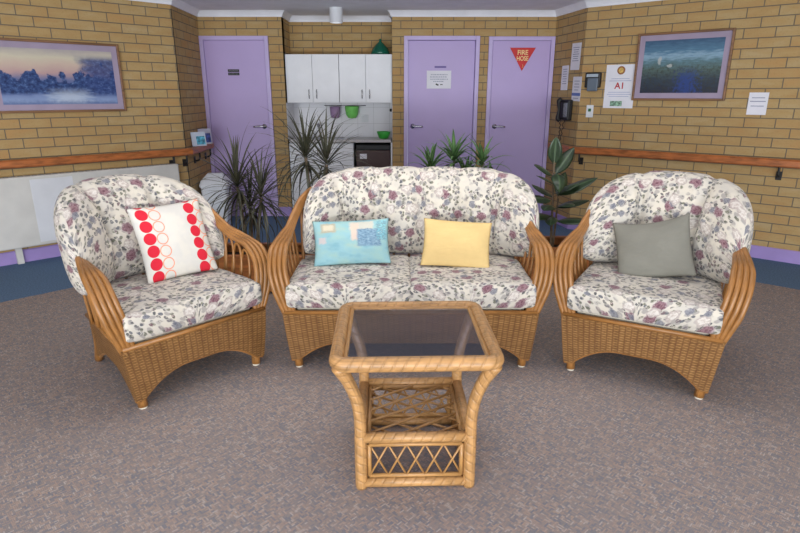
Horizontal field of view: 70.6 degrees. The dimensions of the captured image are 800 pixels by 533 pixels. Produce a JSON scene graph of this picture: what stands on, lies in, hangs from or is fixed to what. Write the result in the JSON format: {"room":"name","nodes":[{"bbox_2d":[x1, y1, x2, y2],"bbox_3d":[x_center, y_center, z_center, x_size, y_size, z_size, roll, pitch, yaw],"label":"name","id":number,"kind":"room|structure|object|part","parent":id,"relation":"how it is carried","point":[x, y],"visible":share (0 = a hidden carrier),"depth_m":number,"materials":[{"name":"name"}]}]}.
{"room":"care facility","nodes":[
{"label":"care facility","id":0,"kind":"room"},
{"bbox_2d":[0,0,189,252],"bbox_3d":[-3.682,-1.138,4.589,3.900,2.410,0.110,-16,23,-42],"label":"wall","id":1,"kind":"structure","parent":0,"point":[152,120],"depth_m":5.29,"materials":[{"name":"yellow brick"}]},
{"bbox_2d":[0,244,60,265],"bbox_3d":[-3.428,-0.109,5.148,0.592,0.115,4.560,12,21,35],"label":"baseboard","id":2,"kind":"structure","parent":1,"relation":"attached to","point":[44,252],"depth_m":5.15,"materials":[{"name":"purple paint"}]},
{"bbox_2d":[0,38,126,112],"bbox_3d":[-3.013,-1.677,5.003,1.060,0.600,0.034,-16,23,-42],"label":"framed painting","id":3,"kind":"object","parent":1,"relation":"attached to","point":[37,76],"visible":1,"depth_m":5.00,"materials":[{"name":"fabric"}]},
{"bbox_2d":[0,163,179,263],"bbox_3d":[-2.908,-0.532,5.410,1.660,0.773,0.098,-16,23,-42],"label":"wall heater","id":4,"kind":"object","parent":1,"relation":"attached to","point":[27,202],"visible":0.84,"depth_m":5.02,"materials":[{"name":"metal"}]},
{"bbox_3d":[-3.117,-0.523,5.128,0.340,0.560,0.004,-16,23,-42],"label":"panel","id":5,"kind":"part","parent":4,"relation":"part of","materials":[{"name":"white metal"}]},
{"bbox_2d":[2,163,174,177],"bbox_3d":[-2.905,-0.900,5.300,1.602,0.004,0.050,-16,23,-42],"label":"grille","id":6,"kind":"object","parent":4,"relation":"attached to","point":[146,167],"depth_m":5.31,"materials":[{"name":"white metal"}]},
{"bbox_2d":[0,143,213,168],"bbox_3d":[-3.396,-0.821,4.864,0.565,0.188,4.524,13,21,36],"label":"handrail","id":7,"kind":"object","parent":1,"relation":"attached to","point":[35,162],"visible":0.9,"depth_m":5.35,"materials":[{"name":"brown wood"}]},
{"bbox_2d":[190,132,206,146],"bbox_3d":[-2.189,-1.386,6.144,0.028,0.149,0.170,14,22,38],"label":"brochure","id":8,"kind":"object","parent":7,"relation":"on","point":[198,138],"visible":1,"depth_m":6.14,"materials":[{"name":"white paper"}]},
{"bbox_3d":[-2.171,-1.376,6.159,0.014,0.089,0.102,14,22,38],"label":"picture panel","id":9,"kind":"part","parent":8,"relation":"part of","materials":[{"name":"blue paper"}]},
{"bbox_2d":[197,128,212,143],"bbox_3d":[-2.204,-1.471,6.390,0.032,0.169,0.160,12,21,35],"label":"brochure","id":10,"kind":"object","parent":7,"relation":"on","point":[207,131],"visible":0.57,"depth_m":6.41,"materials":[{"name":"white paper"}]},
{"bbox_3d":[-2.187,-1.459,6.406,0.016,0.101,0.096,12,21,35],"label":"picture panel","id":11,"kind":"part","parent":10,"relation":"part of","materials":[{"name":"blue paper"}]},
{"bbox_2d":[170,5,211,194],"bbox_3d":[-2.332,-1.654,6.288,0.110,2.410,0.901,-1,17,-3],"label":"wall","id":12,"kind":"structure","parent":0,"point":[185,25],"depth_m":6.15,"materials":[{"name":"yellow brick"}]},
{"bbox_2d":[170,9,190,186],"bbox_3d":[-2.250,-1.451,5.876,0.006,2.260,0.008,0,17,0],"label":"trim","id":13,"kind":"structure","parent":12,"relation":"attached to","point":[170,9],"depth_m":5.76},
{"bbox_2d":[281,17,292,206],"bbox_3d":[-1.403,-1.855,6.947,0.110,2.410,0.468,0,17,0],"label":"wall","id":14,"kind":"structure","parent":0,"point":[285,24],"depth_m":6.71,"materials":[{"name":"yellow brick"}]},
{"bbox_2d":[286,103,294,139],"bbox_3d":[-1.345,-1.798,6.968,0.005,0.430,0.450,0,17,0],"label":"tiles","id":15,"kind":"structure","parent":14,"relation":"attached to","point":[290,106],"depth_m":6.93,"materials":[{"name":"white tile"}]},
{"bbox_2d":[285,54,339,102],"bbox_3d":[-1.034,-2.269,6.843,0.625,0.546,0.426,0,17,0],"label":"upper cabinet","id":16,"kind":"object","parent":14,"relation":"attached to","point":[310,78],"visible":0.99,"depth_m":6.66,"materials":[{"name":"white laminate"}]},
{"bbox_3d":[-1.190,-2.218,6.673,0.308,0.542,0.018,0,17,0],"label":"door","id":17,"kind":"part","parent":16,"relation":"part of","materials":[{"name":"white laminate"}]},
{"bbox_3d":[-0.877,-2.218,6.673,0.308,0.542,0.018,0,17,0],"label":"door","id":18,"kind":"part","parent":16,"relation":"part of","materials":[{"name":"white laminate"}]},
{"bbox_2d":[289,22,391,163],"bbox_3d":[-0.719,-1.939,7.223,1.258,2.410,0.110,0,17,0],"label":"wall","id":19,"kind":"structure","parent":0,"point":[305,37],"depth_m":6.90,"materials":[{"name":"yellow brick"}]},
{"bbox_2d":[293,103,391,136],"bbox_3d":[-0.719,-1.863,7.181,1.256,0.430,0.006,0,17,0],"label":"backsplash","id":20,"kind":"structure","parent":19,"relation":"attached to","point":[379,114],"depth_m":7.18,"materials":[{"name":"white tile"}]},
{"bbox_2d":[324,105,365,105],"bbox_3d":[-0.690,-2.025,7.111,0.520,0.016,0.036,0,17,0],"label":"utensil rail","id":21,"kind":"object","parent":19,"relation":"attached to","point":[324,105],"visible":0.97,"depth_m":7.09,"materials":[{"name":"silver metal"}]},
{"bbox_2d":[330,106,339,117],"bbox_3d":[-0.810,-1.924,7.055,0.132,0.140,0.130,0,17,0],"label":"cup","id":22,"kind":"object","parent":21,"relation":"hanging from","point":[333,110],"visible":0.8,"depth_m":7.01,"materials":[{"name":"plastic"}]},
{"bbox_2d":[345,106,358,118],"bbox_3d":[-0.600,-1.924,7.055,0.176,0.150,0.176,0,17,0],"label":"colander","id":23,"kind":"object","parent":21,"relation":"hanging from","point":[353,113],"visible":0.92,"depth_m":6.99,"materials":[{"name":"green plastic"}]},
{"bbox_2d":[361,115,367,121],"bbox_3d":[-0.445,-1.879,7.165,0.085,0.085,0.016,0,17,0],"label":"power outlet","id":24,"kind":"object","parent":19,"relation":"attached to","point":[364,117],"visible":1,"depth_m":7.16,"materials":[{"name":"white plastic"}]},
{"bbox_2d":[339,54,391,102],"bbox_3d":[-0.405,-2.269,6.843,0.625,0.546,0.426,0,17,0],"label":"upper cabinet","id":25,"kind":"object","parent":19,"relation":"attached to","point":[363,78],"visible":0.94,"depth_m":6.66,"materials":[{"name":"white laminate"}]},
{"bbox_3d":[-0.561,-2.218,6.673,0.308,0.542,0.018,0,17,0],"label":"door","id":26,"kind":"part","parent":25,"relation":"part of","materials":[{"name":"white laminate"}]},
{"bbox_3d":[-0.248,-2.218,6.673,0.308,0.542,0.018,0,17,0],"label":"door","id":27,"kind":"part","parent":25,"relation":"part of","materials":[{"name":"white laminate"}]},
{"bbox_2d":[371,39,389,53],"bbox_3d":[-0.235,-2.615,6.730,0.230,0.180,0.228,0,17,0],"label":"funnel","id":28,"kind":"object","parent":25,"relation":"on","point":[379,48],"visible":0.88,"depth_m":6.67,"materials":[{"name":"green plastic"}]},
{"bbox_2d":[197,17,556,209],"bbox_3d":[-0.262,-1.802,6.774,4.077,2.410,0.110,0,17,0],"label":"wall","id":29,"kind":"structure","parent":0,"point":[484,27],"depth_m":6.46,"materials":[{"name":"yellow brick"}]},
{"bbox_2d":[198,36,278,215],"bbox_3d":[-1.903,-1.626,6.783,0.787,2.120,0.192,0,17,0],"label":"door","id":30,"kind":"structure","parent":29,"relation":"in","point":[232,102],"depth_m":6.65,"materials":[{"name":"purple paint"}]},
{"bbox_2d":[228,69,239,74],"bbox_3d":[-1.930,-2.253,6.556,0.130,0.066,0.007,0,17,0],"label":"door sign","id":31,"kind":"object","parent":30,"relation":"attached to","point":[229,70],"visible":1,"depth_m":6.55,"materials":[{"name":"black plastic"}]},
{"bbox_3d":[-1.662,-1.661,6.706,0.148,0.054,0.065,0,17,0],"label":"handle","id":32,"kind":"part","parent":30,"relation":"part of","materials":[{"name":"silver metal"}]},
{"bbox_2d":[279,207,291,215],"bbox_3d":[-1.429,-0.686,7.048,0.162,0.115,0.014,0,17,0],"label":"baseboard","id":33,"kind":"structure","parent":29,"relation":"attached to","point":[285,210],"depth_m":7.04,"materials":[{"name":"purple paint"}]},
{"bbox_2d":[404,36,479,167],"bbox_3d":[0.480,-1.632,6.801,0.869,2.120,0.154,0,17,0],"label":"door","id":34,"kind":"structure","parent":29,"relation":"in","point":[427,112],"depth_m":6.67,"materials":[{"name":"purple paint"}]},
{"bbox_3d":[0.198,-1.672,6.742,0.148,0.054,0.065,0,17,0],"label":"handle","id":35,"kind":"part","parent":34,"relation":"part of","materials":[{"name":"silver metal"}]},
{"bbox_2d":[427,71,450,88],"bbox_3d":[0.455,-2.186,6.611,0.285,0.200,0.004,0,17,0],"label":"paper notice","id":36,"kind":"object","parent":34,"relation":"attached to","point":[435,79],"visible":1,"depth_m":6.61,"materials":[{"name":"white paper"}]},
{"bbox_2d":[483,36,555,212],"bbox_3d":[1.397,-1.623,6.784,0.757,2.114,0.192,0,17,0],"label":"door","id":37,"kind":"structure","parent":29,"relation":"in","point":[518,102],"depth_m":6.67,"materials":[{"name":"purple paint"}]},
{"bbox_3d":[1.170,-1.661,6.706,0.148,0.054,0.065,0,17,0],"label":"handle","id":38,"kind":"part","parent":37,"relation":"part of","materials":[{"name":"silver metal"}]},
{"bbox_2d":[511,48,534,70],"bbox_3d":[1.410,-2.386,6.508,0.296,0.252,0.020,0,17,0],"label":"sign","id":39,"kind":"object","parent":37,"relation":"attached to","point":[522,55],"visible":1,"depth_m":6.49,"materials":[{"name":"red paint"}]},
{"bbox_2d":[181,0,583,15],"bbox_3d":[0.079,-1.566,1.938,10.226,0.050,10.220,0,17,0],"label":"ceiling","id":40,"kind":"structure","parent":0,"point":[293,7],"depth_m":5.95,"materials":[{"name":"paint"}]},
{"bbox_2d":[329,7,342,23],"bbox_3d":[-0.700,-2.775,6.180,0.144,0.203,0.144,0,17,0],"label":"ceiling light","id":41,"kind":"object","parent":40,"relation":"attached to","point":[336,13],"visible":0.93,"depth_m":6.13,"materials":[{"name":"white plastic"}]},
{"bbox_2d":[0,216,799,532],"bbox_3d":[0.079,0.740,2.639,10.226,0.050,10.220,0,17,0],"label":"floor","id":42,"kind":"structure","parent":0,"point":[614,442],"depth_m":2.49,"materials":[{"name":"carpet"}]},
{"bbox_2d":[53,174,270,408],"bbox_3d":[-1.282,0.055,3.043,0.801,1.034,0.930,15,23,41],"label":"rattan armchair","id":43,"kind":"object","parent":42,"relation":"on","point":[218,310],"visible":0.88,"depth_m":2.87,"materials":[{"name":"fabric"}]},
{"bbox_3d":[-1.673,0.402,3.129,0.056,0.321,0.184,-11,20,-32],"label":"leg","id":44,"kind":"part","parent":43,"relation":"part of","materials":[{"name":"wicker"}]},
{"bbox_3d":[-1.493,0.004,2.825,0.267,0.642,0.847,-7,18,-21],"label":"arm frame","id":45,"kind":"part","parent":43,"relation":"part of","materials":[{"name":"wicker"}]},
{"bbox_2d":[53,174,224,294],"bbox_3d":[-1.430,-0.203,3.052,0.452,0.545,0.853,12,20,34],"label":"cushion","id":46,"kind":"object","parent":43,"relation":"on","point":[93,225],"depth_m":2.97,"materials":[{"name":"fabric"}]},
{"bbox_3d":[-1.260,0.532,2.689,0.079,0.307,0.051,-7,18,-21],"label":"leg","id":47,"kind":"part","parent":43,"relation":"part of","materials":[{"name":"wicker"}]},
{"bbox_2d":[126,198,217,283],"bbox_3d":[-1.232,-0.144,3.081,0.392,0.396,0.204,-15,22,-40],"label":"throw pillow","id":48,"kind":"object","parent":43,"relation":"on","point":[172,239],"visible":1,"depth_m":3.03,"materials":[{"name":"fabric"}]},
{"bbox_3d":[-1.228,0.248,3.048,0.617,0.026,0.773,15,23,41],"label":"seat rail","id":49,"kind":"part","parent":43,"relation":"part of","materials":[{"name":"wicker"}]},
{"bbox_2d":[110,268,261,341],"bbox_3d":[-1.206,0.155,2.999,0.592,0.155,0.722,15,23,41],"label":"seat cushion","id":50,"kind":"object","parent":43,"relation":"on","point":[148,311],"depth_m":2.84,"materials":[{"name":"fabric"}]},
{"bbox_3d":[-1.099,-0.117,3.221,0.847,0.642,0.267,6,18,18],"label":"arm frame","id":51,"kind":"part","parent":43,"relation":"part of","materials":[{"name":"wicker"}]},
{"bbox_3d":[-0.804,0.392,3.148,0.051,0.307,0.079,6,18,18],"label":"leg","id":52,"kind":"part","parent":43,"relation":"part of","materials":[{"name":"wood"}]},
{"bbox_2d":[199,173,232,224],"bbox_3d":[-2.090,-0.768,6.476,0.316,0.605,0.290,-1,17,-3],"label":"rubbish bin","id":53,"kind":"object","parent":42,"relation":"on","point":[203,183],"visible":0.6,"depth_m":6.33,"materials":[{"name":"white plastic"}]},
{"bbox_3d":[-2.090,-0.988,6.410,0.316,0.145,0.290,-1,17,-3],"label":"swing lid","id":54,"kind":"part","parent":53,"relation":"part of","materials":[{"name":"white plastic"}]},
{"bbox_2d":[215,243,313,291],"bbox_3d":[-0.930,-0.002,4.441,1.020,0.281,0.410,0,17,0],"label":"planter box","id":55,"kind":"object","parent":42,"relation":"on","point":[229,248],"visible":0.03,"depth_m":4.24,"materials":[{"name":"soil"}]},
{"bbox_2d":[172,125,300,254],"bbox_3d":[-1.180,-0.557,4.296,1.018,1.085,0.941,0,17,0],"label":"dracaena plant","id":56,"kind":"object","parent":55,"relation":"on","point":[240,198],"visible":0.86,"depth_m":4.23,"materials":[{"name":"green plant"}]},
{"bbox_3d":[-1.206,-0.328,4.358,0.070,0.572,0.032,7,18,21],"label":"stem","id":57,"kind":"part","parent":56,"relation":"part of","materials":[{"name":"plant"}]},
{"bbox_3d":[-1.160,-0.263,4.418,0.034,0.413,0.077,0,17,0],"label":"stem","id":58,"kind":"part","parent":56,"relation":"part of","materials":[{"name":"plant"}]},
{"bbox_3d":[-1.079,-0.282,4.326,0.102,0.504,0.032,7,18,21],"label":"stem","id":59,"kind":"part","parent":56,"relation":"part of","materials":[{"name":"plant"}]},
{"bbox_2d":[252,105,378,254],"bbox_3d":[-0.642,-0.622,4.279,1.040,1.180,0.908,0,17,0],"label":"dracaena plant","id":60,"kind":"object","parent":55,"relation":"on","point":[305,143],"visible":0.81,"depth_m":4.20,"materials":[{"name":"green plant"}]},
{"bbox_3d":[-0.680,-0.438,4.340,0.074,0.792,0.034,0,17,0],"label":"stem","id":61,"kind":"part","parent":60,"relation":"part of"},
{"bbox_2d":[289,143,355,210],"bbox_3d":[-0.954,-1.125,7.159,0.778,0.890,0.467,0,17,0],"label":"base cabinet","id":62,"kind":"object","parent":42,"relation":"on","point":[351,161],"visible":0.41,"depth_m":6.90,"materials":[{"name":"white laminate"}]},
{"bbox_3d":[-1.149,-1.111,6.958,0.385,0.790,0.018,0,17,0],"label":"door","id":63,"kind":"part","parent":62,"relation":"part of","materials":[{"name":"white laminate"}]},
{"bbox_3d":[-0.759,-1.111,6.958,0.385,0.790,0.018,0,17,0],"label":"door","id":64,"kind":"part","parent":62,"relation":"part of","materials":[{"name":"white laminate"}]},
{"bbox_2d":[289,122,391,142],"bbox_3d":[-0.719,-1.667,6.998,1.225,0.221,0.470,0,17,0],"label":"benchtop","id":65,"kind":"object","parent":62,"relation":"on","point":[343,139],"visible":0.72,"depth_m":6.82,"materials":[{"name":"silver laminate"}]},
{"bbox_2d":[377,131,390,138],"bbox_3d":[-0.200,-1.612,6.931,0.170,0.085,0.170,0,17,0],"label":"bowl","id":66,"kind":"object","parent":65,"relation":"on","point":[381,134],"visible":1,"depth_m":6.88,"materials":[{"name":"green plastic"}]},
{"bbox_2d":[356,143,390,167],"bbox_3d":[-0.329,-1.124,7.173,0.418,0.860,0.460,0,17,0],"label":"fridge","id":67,"kind":"object","parent":42,"relation":"on","point":[380,159],"visible":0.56,"depth_m":6.87,"materials":[{"name":"black plastic"}]},
{"bbox_3d":[-0.325,-1.034,6.981,0.410,0.790,0.035,0,17,0],"label":"fridge door","id":68,"kind":"part","parent":67,"relation":"part of","materials":[{"name":"brown metal"}]},
{"bbox_2d":[391,140,392,165],"bbox_3d":[-0.102,-1.129,7.161,0.018,0.898,0.460,0,17,0],"label":"end panel","id":69,"kind":"object","parent":42,"relation":"on","point":[391,140],"visible":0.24,"depth_m":7.01,"materials":[{"name":"white laminate"}]},
{"bbox_2d":[267,166,554,366],"bbox_3d":[0.058,-0.037,3.362,1.538,1.024,0.827,0,17,0],"label":"sofa","id":70,"kind":"object","parent":42,"relation":"on","point":[309,303],"visible":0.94,"depth_m":3.17,"materials":[{"name":"fabric"}]},
{"bbox_3d":[-0.434,-0.171,3.415,0.426,0.632,1.055,14,22,39],"label":"arm frame","id":71,"kind":"part","parent":70,"relation":"part of","materials":[{"name":"wicker"}]},
{"bbox_3d":[-0.577,0.401,3.120,0.079,0.307,0.051,7,18,23],"label":"leg","id":72,"kind":"part","parent":70,"relation":"part of","materials":[{"name":"wood"}]},
{"bbox_3d":[-0.592,-0.122,3.452,0.020,0.478,0.085,-2,17,-7],"label":"post","id":73,"kind":"part","parent":70,"relation":"part of","materials":[{"name":"wicker"}]},
{"bbox_2d":[285,255,410,307],"bbox_3d":[-0.273,0.069,3.282,0.669,0.156,0.612,0,17,0],"label":"seat cushion","id":74,"kind":"object","parent":70,"relation":"on","point":[309,286],"depth_m":3.01,"materials":[{"name":"fabric"}]},
{"bbox_2d":[312,218,390,266],"bbox_3d":[-0.283,-0.141,3.299,0.452,0.257,0.161,-2,17,-6],"label":"throw pillow","id":75,"kind":"object","parent":70,"relation":"on","point":[362,241],"visible":1,"depth_m":3.26,"materials":[{"name":"teal fabric"}]},
{"bbox_3d":[0.058,0.159,3.340,1.381,0.026,0.637,0,17,0],"label":"seat rail","id":76,"kind":"part","parent":70,"relation":"part of","materials":[{"name":"wicker"}]},
{"bbox_2d":[303,166,538,256],"bbox_3d":[0.124,-0.322,3.458,1.398,0.535,0.442,1,17,3],"label":"cushion","id":77,"kind":"object","parent":70,"relation":"on","point":[405,195],"depth_m":3.45,"materials":[{"name":"fabric"}]},
{"bbox_2d":[420,218,491,267],"bbox_3d":[0.328,-0.132,3.280,0.408,0.269,0.180,2,17,6],"label":"throw pillow","id":78,"kind":"object","parent":70,"relation":"on","point":[446,243],"visible":0.98,"depth_m":3.23,"materials":[{"name":"yellow fabric"}]},
{"bbox_2d":[409,254,536,307],"bbox_3d":[0.389,0.070,3.282,0.669,0.155,0.612,0,17,0],"label":"seat cushion","id":79,"kind":"object","parent":70,"relation":"on","point":[506,283],"depth_m":3.01,"materials":[{"name":"fabric"}]},
{"bbox_3d":[0.693,0.401,3.120,0.079,0.307,0.051,-7,18,-23],"label":"leg","id":80,"kind":"part","parent":70,"relation":"part of","materials":[{"name":"wood"}]},
{"bbox_3d":[0.550,-0.171,3.415,0.426,0.632,1.055,-14,22,-39],"label":"arm frame","id":81,"kind":"part","parent":70,"relation":"part of","materials":[{"name":"wicker"}]},
{"bbox_2d":[329,301,503,489],"bbox_3d":[0.053,0.511,2.308,0.624,0.579,0.604,0,17,-2],"label":"coffee table","id":82,"kind":"object","parent":42,"relation":"on","point":[462,417],"visible":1,"depth_m":2.17,"materials":[{"name":"wicker"}]},
{"bbox_3d":[-0.184,0.487,2.047,0.132,0.329,0.053,-14,22,-39],"label":"leg","id":83,"kind":"part","parent":82,"relation":"part of","materials":[{"name":"wicker"}]},
{"bbox_3d":[-0.197,0.349,2.499,0.132,0.329,0.053,13,21,36],"label":"leg","id":84,"kind":"part","parent":82,"relation":"part of","materials":[{"name":"wicker"}]},
{"bbox_3d":[-0.148,0.739,2.150,0.047,0.236,0.046,0,17,-2],"label":"post","id":85,"kind":"part","parent":82,"relation":"part of","materials":[{"name":"wicker"}]},
{"bbox_3d":[0.047,0.612,2.560,0.367,0.153,0.017,0,17,-2],"label":"lattice panel","id":86,"kind":"part","parent":82,"relation":"part of","materials":[{"name":"wicker"}]},
{"bbox_3d":[0.053,0.586,2.331,0.372,0.018,0.382,0,17,-2],"label":"shelf frame","id":87,"kind":"part","parent":82,"relation":"part of","materials":[{"name":"wicker"}]},
{"bbox_3d":[0.059,0.735,2.155,0.367,0.153,0.017,0,17,-2],"label":"lattice panel","id":88,"kind":"part","parent":82,"relation":"part of","materials":[{"name":"wicker"}]},
{"bbox_3d":[0.053,0.260,2.232,0.624,0.054,0.604,0,17,-2],"label":"frame","id":89,"kind":"part","parent":82,"relation":"part of","materials":[{"name":"wicker"}]},
{"bbox_3d":[0.254,0.612,2.567,0.047,0.236,0.046,0,17,-2],"label":"post","id":90,"kind":"part","parent":82,"relation":"part of","materials":[{"name":"wicker"}]},
{"bbox_3d":[0.290,0.345,2.512,0.132,0.329,0.053,-14,22,-39],"label":"leg","id":91,"kind":"part","parent":82,"relation":"part of","materials":[{"name":"wicker"}]},
{"bbox_3d":[0.266,0.736,2.161,0.047,0.236,0.046,0,17,-2],"label":"post","id":92,"kind":"part","parent":82,"relation":"part of","materials":[{"name":"wicker"}]},
{"bbox_3d":[0.303,0.483,2.060,0.132,0.329,0.053,13,21,36],"label":"leg","id":93,"kind":"part","parent":82,"relation":"part of","materials":[{"name":"wicker"}]},
{"bbox_2d":[517,236,588,282],"bbox_3d":[1.220,-0.066,4.652,0.580,0.281,0.430,0,17,0],"label":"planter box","id":94,"kind":"object","parent":42,"relation":"on","point":[558,239],"visible":0.02,"depth_m":4.47,"materials":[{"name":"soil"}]},
{"bbox_2d":[532,137,596,246],"bbox_3d":[1.263,-0.560,4.505,0.526,0.929,0.368,0,17,0],"label":"rubber plant","id":95,"kind":"object","parent":94,"relation":"on","point":[559,182],"visible":0.94,"depth_m":4.45,"materials":[{"name":"green plant"}]},
{"bbox_3d":[1.224,-0.469,4.529,0.046,0.741,0.023,0,17,0],"label":"stem","id":96,"kind":"part","parent":95,"relation":"part of","materials":[{"name":"green plant"}]},
{"bbox_3d":[1.260,-0.335,4.605,0.031,0.441,0.025,0,17,0],"label":"stem","id":97,"kind":"part","parent":95,"relation":"part of","materials":[{"name":"plant"}]},
{"bbox_2d":[553,171,755,399],"bbox_3d":[1.388,0.032,3.120,0.930,1.034,0.801,9,19,28],"label":"rattan armchair","id":98,"kind":"object","parent":42,"relation":"on","point":[684,324],"visible":0.94,"depth_m":2.94,"materials":[{"name":"fabric"}]},
{"bbox_3d":[0.932,0.411,3.087,0.051,0.307,0.079,-12,21,-35],"label":"leg","id":99,"kind":"part","parent":98,"relation":"part of","materials":[{"name":"wood"}]},
{"bbox_3d":[1.148,-0.121,3.236,0.847,0.642,0.267,-12,21,-35],"label":"arm frame","id":100,"kind":"part","parent":98,"relation":"part of","materials":[{"name":"wicker"}]},
{"bbox_3d":[1.352,0.228,3.112,0.773,0.026,0.617,9,19,28],"label":"seat rail","id":101,"kind":"part","parent":98,"relation":"part of","materials":[{"name":"wicker"}]},
{"bbox_2d":[567,261,723,333],"bbox_3d":[1.338,0.138,3.057,0.722,0.155,0.592,9,19,28],"label":"seat cushion","id":102,"kind":"object","parent":98,"relation":"on","point":[691,304],"depth_m":2.87,"materials":[{"name":"fabric"}]},
{"bbox_2d":[613,213,696,276],"bbox_3d":[1.383,-0.099,3.090,0.456,0.391,0.182,8,19,24],"label":"throw pillow","id":103,"kind":"object","parent":98,"relation":"on","point":[662,248],"visible":0.93,"depth_m":3.04,"materials":[{"name":"grey fabric"}]},
{"bbox_2d":[583,171,753,283],"bbox_3d":[1.498,-0.240,3.171,0.853,0.545,0.452,12,21,35],"label":"cushion","id":104,"kind":"object","parent":98,"relation":"on","point":[721,213],"depth_m":3.13,"materials":[{"name":"fabric"}]},
{"bbox_3d":[1.511,0.504,2.780,0.079,0.307,0.051,1,17,4],"label":"leg","id":105,"kind":"part","parent":98,"relation":"part of","materials":[{"name":"wood"}]},
{"bbox_3d":[1.647,-0.041,2.970,0.267,0.642,0.847,1,17,4],"label":"arm frame","id":106,"kind":"part","parent":98,"relation":"part of","materials":[{"name":"wicker"}]},
{"bbox_3d":[0.420,-0.002,4.441,0.520,0.281,0.370,0,17,0],"label":"planter box","id":107,"kind":"object","parent":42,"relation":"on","visible":0},
{"bbox_2d":[408,130,510,171],"bbox_3d":[0.459,-0.530,4.271,0.842,1.014,0.479,0,17,0],"label":"plant","id":108,"kind":"object","parent":107,"relation":"on","point":[454,153],"visible":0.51,"depth_m":4.18,"materials":[{"name":"green plant"}]},
{"bbox_2d":[543,8,587,217],"bbox_3d":[1.895,-1.687,6.396,0.110,2.410,0.712,-3,17,-10],"label":"wall","id":109,"kind":"structure","parent":0,"point":[570,27],"depth_m":6.31,"materials":[{"name":"yellow brick"}]},
{"bbox_2d":[555,98,572,140],"bbox_3d":[1.802,-1.572,6.293,0.116,0.597,0.222,-3,17,-10],"label":"wall telephone","id":110,"kind":"object","parent":109,"relation":"attached to","point":[564,107],"visible":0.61,"depth_m":6.23,"materials":[{"name":"black plastic"}]},
{"bbox_3d":[1.802,-1.471,6.373,0.035,0.357,0.128,-3,17,-10],"label":"cord","id":111,"kind":"part","parent":110,"relation":"part of","materials":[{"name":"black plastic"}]},
{"bbox_2d":[560,65,568,89],"bbox_3d":[1.832,-2.098,6.286,0.005,0.260,0.160,-3,17,-10],"label":"paper notice","id":112,"kind":"object","parent":109,"relation":"attached to","point":[565,69],"visible":1,"depth_m":6.28,"materials":[{"name":"white paper"}]},
{"bbox_2d":[570,42,581,69],"bbox_3d":[1.872,-2.236,6.018,0.005,0.270,0.200,-3,19,-10],"label":"paper notice","id":113,"kind":"object","parent":109,"relation":"attached to","point":[576,47],"visible":1,"depth_m":6.01,"materials":[{"name":"white paper"}]},
{"bbox_2d":[571,77,581,100],"bbox_3d":[1.886,-1.897,6.039,0.005,0.250,0.190,-3,18,-10],"label":"paper notice","id":114,"kind":"object","parent":109,"relation":"attached to","point":[576,88],"visible":1,"depth_m":6.03,"materials":[{"name":"white paper"}]},
{"bbox_2d":[569,0,799,250],"bbox_3d":[3.584,-1.192,4.766,4.300,2.410,0.110,14,22,38],"label":"wall","id":115,"kind":"structure","parent":0,"point":[766,49],"depth_m":5.20,"materials":[{"name":"yellow brick"}]},
{"bbox_2d":[130,0,661,21],"bbox_3d":[0.079,-1.535,1.948,10.226,0.115,10.220,0,17,0],"label":"crown molding","id":116,"kind":"structure","parent":115,"relation":"attached to","point":[179,4],"depth_m":6.36,"materials":[{"name":"paint"}]},
{"bbox_2d":[586,105,593,116],"bbox_3d":[1.995,-1.634,5.945,0.075,0.125,0.016,14,22,38],"label":"light switch","id":117,"kind":"object","parent":115,"relation":"attached to","point":[589,110],"visible":1,"depth_m":5.94,"materials":[{"name":"white plastic"}]},
{"bbox_2d":[584,72,601,90],"bbox_3d":[1.988,-1.904,5.829,0.160,0.185,0.070,14,22,38],"label":"scanner","id":118,"kind":"object","parent":115,"relation":"attached to","point":[592,79],"visible":1,"depth_m":5.80,"materials":[{"name":"black plastic"}]},
{"bbox_3d":[1.980,-1.871,5.813,0.110,0.130,0.020,14,22,38],"label":"plate","id":119,"kind":"part","parent":118,"relation":"part of","materials":[{"name":"plastic"}]},
{"bbox_2d":[603,64,634,107],"bbox_3d":[2.216,-1.816,5.701,0.300,0.420,0.006,14,22,38],"label":"certificate","id":120,"kind":"object","parent":115,"relation":"attached to","point":[619,78],"visible":1,"depth_m":5.70,"materials":[{"name":"white paper"}]},
{"bbox_2d":[542,210,799,264],"bbox_3d":[3.335,-0.142,5.257,0.414,0.115,4.879,-16,23,-42],"label":"baseboard","id":121,"kind":"structure","parent":115,"relation":"attached to","point":[762,252],"depth_m":5.17,"materials":[{"name":"purple paint"}]},
{"bbox_2d":[548,143,799,179],"bbox_3d":[3.338,-0.845,4.945,4.761,0.188,0.347,16,23,42],"label":"handrail","id":122,"kind":"object","parent":115,"relation":"attached to","point":[769,162],"visible":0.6,"depth_m":5.35,"materials":[{"name":"brown wood"}]},
{"bbox_2d":[631,28,736,100],"bbox_3d":[2.629,-1.875,5.295,0.830,0.615,0.034,14,22,38],"label":"framed painting","id":123,"kind":"object","parent":115,"relation":"attached to","point":[693,65],"visible":1,"depth_m":5.27,"materials":[{"name":"fabric"}]},
{"bbox_2d":[746,92,769,114],"bbox_3d":[3.156,-1.437,4.987,0.150,0.190,0.004,14,22,38],"label":"paper notice","id":124,"kind":"object","parent":115,"relation":"attached to","point":[758,101],"visible":1,"depth_m":4.99,"materials":[{"name":"white paper"}]}
]}

